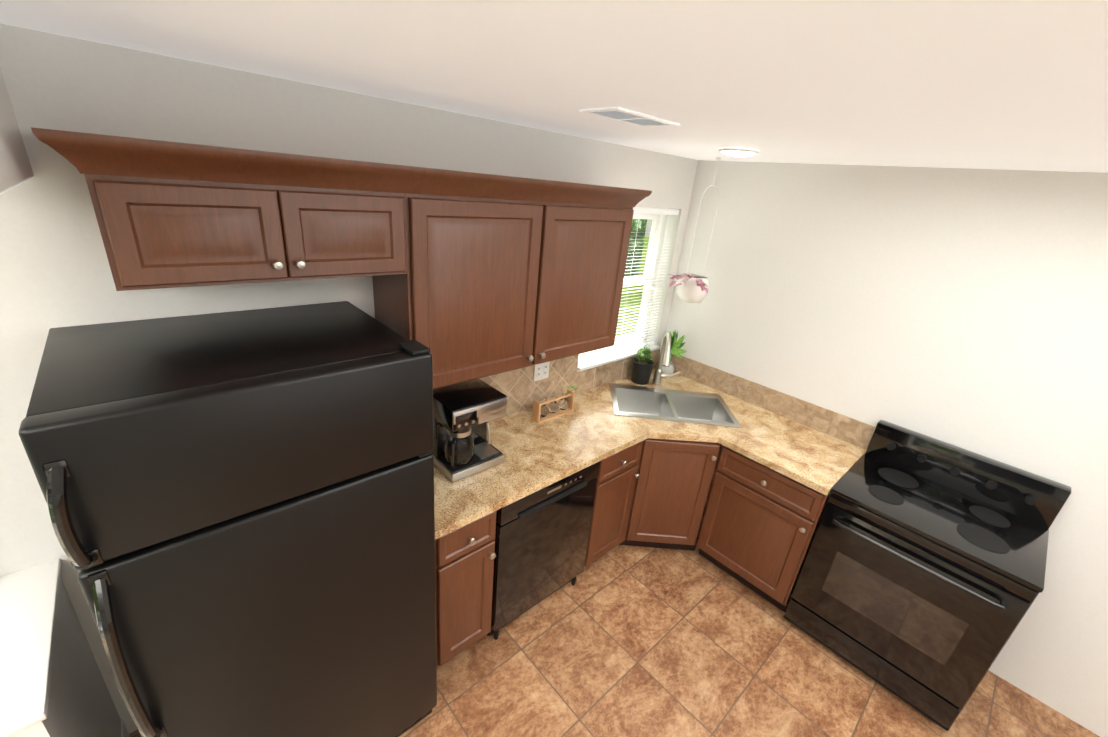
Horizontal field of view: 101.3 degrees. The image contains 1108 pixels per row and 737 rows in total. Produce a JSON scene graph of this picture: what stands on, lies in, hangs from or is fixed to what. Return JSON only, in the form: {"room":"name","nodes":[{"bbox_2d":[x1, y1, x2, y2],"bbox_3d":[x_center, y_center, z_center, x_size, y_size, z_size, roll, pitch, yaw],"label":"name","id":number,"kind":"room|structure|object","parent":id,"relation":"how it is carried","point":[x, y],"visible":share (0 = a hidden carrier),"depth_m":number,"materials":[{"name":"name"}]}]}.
{"room":"kitchen","nodes":[
{"label":"kitchen","id":0,"kind":"room"},
{"bbox_2d":[0,558,128,736],"bbox_3d":[-1.523,1.165,1.414,0.155,0.925,0.608,-14,29,-40],"label":"wall","id":1,"kind":"structure","parent":0,"point":[52,683],"depth_m":1.31,"materials":[{"name":"white paint"}]},
{"bbox_2d":[0,23,697,733],"bbox_3d":[-1.488,0.224,1.588,6.610,2.540,0.200,-14,29,-40],"label":"wall","id":2,"kind":"structure","parent":0,"point":[54,269],"depth_m":1.39,"materials":[{"name":"white paint"}]},
{"bbox_2d":[63,131,294,290],"bbox_3d":[-1.035,-0.445,1.291,0.382,0.355,0.347,-14,29,-40],"label":"upper cabinet","id":3,"kind":"object","parent":2,"relation":"attached to","point":[168,214],"depth_m":1.16,"materials":[{"name":"brown wood"}]},
{"bbox_2d":[279,153,406,282],"bbox_3d":[-0.753,-0.518,1.537,0.381,0.355,0.347,-14,29,-40],"label":"upper cabinet","id":4,"kind":"object","parent":2,"relation":"attached to","point":[348,218],"depth_m":1.41,"materials":[{"name":"brown wood"}]},
{"bbox_2d":[373,165,642,388],"bbox_3d":[-0.180,-0.449,2.143,1.219,0.836,0.347,-14,29,-40],"label":"upper cabinet","id":5,"kind":"object","parent":2,"relation":"attached to","point":[477,275],"depth_m":1.90,"materials":[{"name":"brown wood"}]},
{"bbox_2d":[479,350,659,421],"bbox_3d":[0.023,-0.007,2.823,2.288,0.450,0.010,-14,29,-40],"label":"tile backsplash","id":6,"kind":"structure","parent":2,"relation":"attached to","point":[521,389],"depth_m":2.83,"materials":[{"name":"beige tile"}]},
{"bbox_2d":[534,361,549,380],"bbox_3d":[-0.072,0.012,2.723,0.116,0.120,0.008,-14,29,-40],"label":"outlet","id":7,"kind":"object","parent":6,"relation":"attached to","point":[541,370],"visible":0.9,"depth_m":2.72,"materials":[{"name":"white plastic"}]},
{"bbox_2d":[577,206,678,370],"bbox_3d":[0.467,-0.573,3.102,0.876,1.016,0.215,-14,29,-40],"label":"window","id":8,"kind":"structure","parent":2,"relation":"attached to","point":[629,345],"depth_m":3.27,"materials":[{"name":"white"}]},
{"bbox_2d":[0,0,1107,172],"bbox_3d":[0.333,-0.022,-0.577,6.610,0.150,5.350,-14,29,-40],"label":"ceiling","id":9,"kind":"structure","parent":0,"point":[1001,84],"depth_m":0.94,"materials":[{"name":"white paint"}]},
{"bbox_2d":[0,69,33,194],"bbox_3d":[0.224,0.183,-0.584,0.199,0.339,4.949,-14,29,-40],"label":"ceiling beam","id":10,"kind":"structure","parent":9,"relation":"attached to","point":[15,168],"depth_m":1.01,"materials":[{"name":"white paint"}]},
{"bbox_2d":[579,107,679,126],"bbox_3d":[0.267,-0.865,1.568,0.340,0.006,0.170,-14,29,-40],"label":"ceiling vent","id":11,"kind":"object","parent":9,"relation":"in","point":[619,114],"visible":1,"depth_m":1.54,"materials":[{"name":"white metal"}]},
{"bbox_2d":[668,157,720,302],"bbox_3d":[0.911,-0.813,2.770,0.463,0.889,0.366,-14,29,-40],"label":"pot","id":12,"kind":"object","parent":9,"relation":"hanging from","point":[692,288],"visible":1,"depth_m":2.94,"materials":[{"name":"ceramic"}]},
{"bbox_2d":[719,148,758,156],"bbox_3d":[0.914,-1.069,2.255,0.188,0.029,0.188,-14,29,-40],"label":"recessed light","id":13,"kind":"object","parent":9,"relation":"in","point":[740,152],"visible":1,"depth_m":2.20,"materials":[{"name":"white"}]},
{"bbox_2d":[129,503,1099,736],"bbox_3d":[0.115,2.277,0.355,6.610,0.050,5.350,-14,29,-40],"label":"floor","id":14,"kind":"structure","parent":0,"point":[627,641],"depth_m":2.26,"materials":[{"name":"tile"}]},
{"bbox_2d":[19,301,436,736],"bbox_3d":[-0.942,0.713,1.601,0.820,1.722,0.746,-14,29,-40],"label":"refrigerator","id":15,"kind":"object","parent":14,"relation":"on","point":[240,504],"visible":1,"depth_m":1.20,"materials":[{"name":"black metal"}]},
{"bbox_2d":[435,511,496,665],"bbox_3d":[-0.587,0.941,2.244,0.305,0.884,0.597,-14,29,-40],"label":"base cabinet","id":16,"kind":"object","parent":14,"relation":"on","point":[464,556],"depth_m":2.00,"materials":[{"name":"brown wood"}]},
{"bbox_2d":[486,461,600,639],"bbox_3d":[-0.223,0.854,2.544,0.643,0.882,0.610,-14,29,-40],"label":"dishwasher","id":17,"kind":"object","parent":14,"relation":"on","point":[541,539],"visible":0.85,"depth_m":2.29,"materials":[{"name":"black"}]},
{"bbox_2d":[585,441,642,566],"bbox_3d":[0.166,0.746,2.899,0.420,0.884,0.597,-14,29,-40],"label":"base cabinet","id":18,"kind":"object","parent":14,"relation":"on","point":[616,478],"depth_m":2.65,"materials":[{"name":"brown wood"}]},
{"bbox_2d":[434,368,770,539],"bbox_3d":[0.288,0.376,2.600,2.330,0.040,0.914,-14,29,-40],"label":"countertop","id":19,"kind":"structure","parent":18,"relation":"on","point":[591,429],"depth_m":2.45,"materials":[{"name":"beige stone"}]},
{"bbox_2d":[432,379,507,481],"bbox_3d":[-0.419,0.279,2.138,0.298,0.360,0.288,-14,29,-40],"label":"coffee maker","id":20,"kind":"object","parent":19,"relation":"on","point":[464,412],"visible":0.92,"depth_m":2.06,"materials":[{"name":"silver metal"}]},
{"bbox_2d":[531,386,578,423],"bbox_3d":[0.018,0.195,2.693,0.315,0.177,0.094,-14,29,-40],"label":"spice rack","id":21,"kind":"object","parent":19,"relation":"on","point":[541,413],"visible":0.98,"depth_m":2.68,"materials":[{"name":"brown wood"}]},
{"bbox_2d":[631,344,653,384],"bbox_3d":[0.645,-0.034,3.264,0.177,0.283,0.163,-14,29,-40],"label":"potted plant","id":22,"kind":"object","parent":19,"relation":"on","point":[642,366],"visible":0.98,"depth_m":3.24,"materials":[{"name":"black"}]},
{"bbox_2d":[651,332,679,384],"bbox_3d":[0.778,-0.051,3.154,0.310,0.420,0.220,-14,29,-40],"label":"pull-down faucet","id":23,"kind":"object","parent":19,"relation":"on","point":[664,359],"visible":1,"depth_m":3.21,"materials":[{"name":"silver metal"}]},
{"bbox_2d":[656,329,686,374],"bbox_3d":[0.853,-0.115,3.401,0.283,0.366,0.162,-14,29,-40],"label":"potted plant","id":24,"kind":"object","parent":19,"relation":"on","point":[675,349],"visible":0.65,"depth_m":3.41,"materials":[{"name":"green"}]},
{"bbox_2d":[610,383,741,445],"bbox_3d":[0.763,0.322,3.037,0.780,0.194,0.480,6,22,1],"label":"double-bowl sink","id":25,"kind":"object","parent":19,"relation":"in","point":[670,405],"visible":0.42,"depth_m":3.16,"materials":[{"name":"silver metal"}]},
{"bbox_2d":[623,438,726,550],"bbox_3d":[0.717,0.836,2.823,0.402,0.872,0.380,-14,29,-40],"label":"base cabinet","id":26,"kind":"object","parent":14,"relation":"on","point":[673,479],"depth_m":2.79,"materials":[{"name":"brown wood"}]},
{"bbox_2d":[699,444,830,611],"bbox_3d":[1.351,0.882,2.843,0.631,0.884,0.619,-14,29,-40],"label":"base cabinet","id":27,"kind":"object","parent":14,"relation":"on","point":[759,526],"depth_m":2.57,"materials":[{"name":"brown wood"}]},
{"bbox_2d":[722,412,865,495],"bbox_3d":[1.304,0.413,2.747,0.650,0.040,0.870,-14,29,-40],"label":"countertop","id":28,"kind":"structure","parent":27,"relation":"on","point":[815,459],"depth_m":2.58,"materials":[{"name":"beige stone"}]},
{"bbox_2d":[783,420,1070,730],"bbox_3d":[1.806,0.993,2.310,0.686,1.115,0.764,-14,29,-40],"label":"range","id":29,"kind":"object","parent":14,"relation":"on","point":[919,586],"visible":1,"depth_m":2.14,"materials":[{"name":"black metal"}]},
{"bbox_2d":[665,160,1107,736],"bbox_3d":[2.668,0.503,1.869,0.200,2.540,5.150,-14,29,-40],"label":"wall","id":30,"kind":"structure","parent":0,"point":[965,308],"depth_m":2.28,"materials":[{"name":"white paint"}]},
{"bbox_2d":[664,352,874,449],"bbox_3d":[1.356,0.165,3.111,0.009,0.150,1.440,-14,29,-40],"label":"tile backsplash","id":31,"kind":"structure","parent":30,"relation":"attached to","point":[850,430],"depth_m":2.98,"materials":[{"name":"beige tile"}]},
{"label":"outside","id":32,"kind":"structure","parent":0,"visible":0},
{"bbox_2d":[616,236,648,337],"bbox_3d":[-7.891,-0.033,4.282,50.000,0.001,42.000,-14,29,-40],"label":"lawn","id":33,"kind":"structure","parent":32,"point":[642,267],"depth_m":10.09,"materials":[{"name":"green plant"}]},
{"bbox_2d":[624,219,646,277],"bbox_3d":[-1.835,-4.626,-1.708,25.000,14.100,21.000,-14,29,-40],"label":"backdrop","id":34,"kind":"structure","parent":32,"point":[642,223],"depth_m":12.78,"materials":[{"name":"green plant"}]}
]}

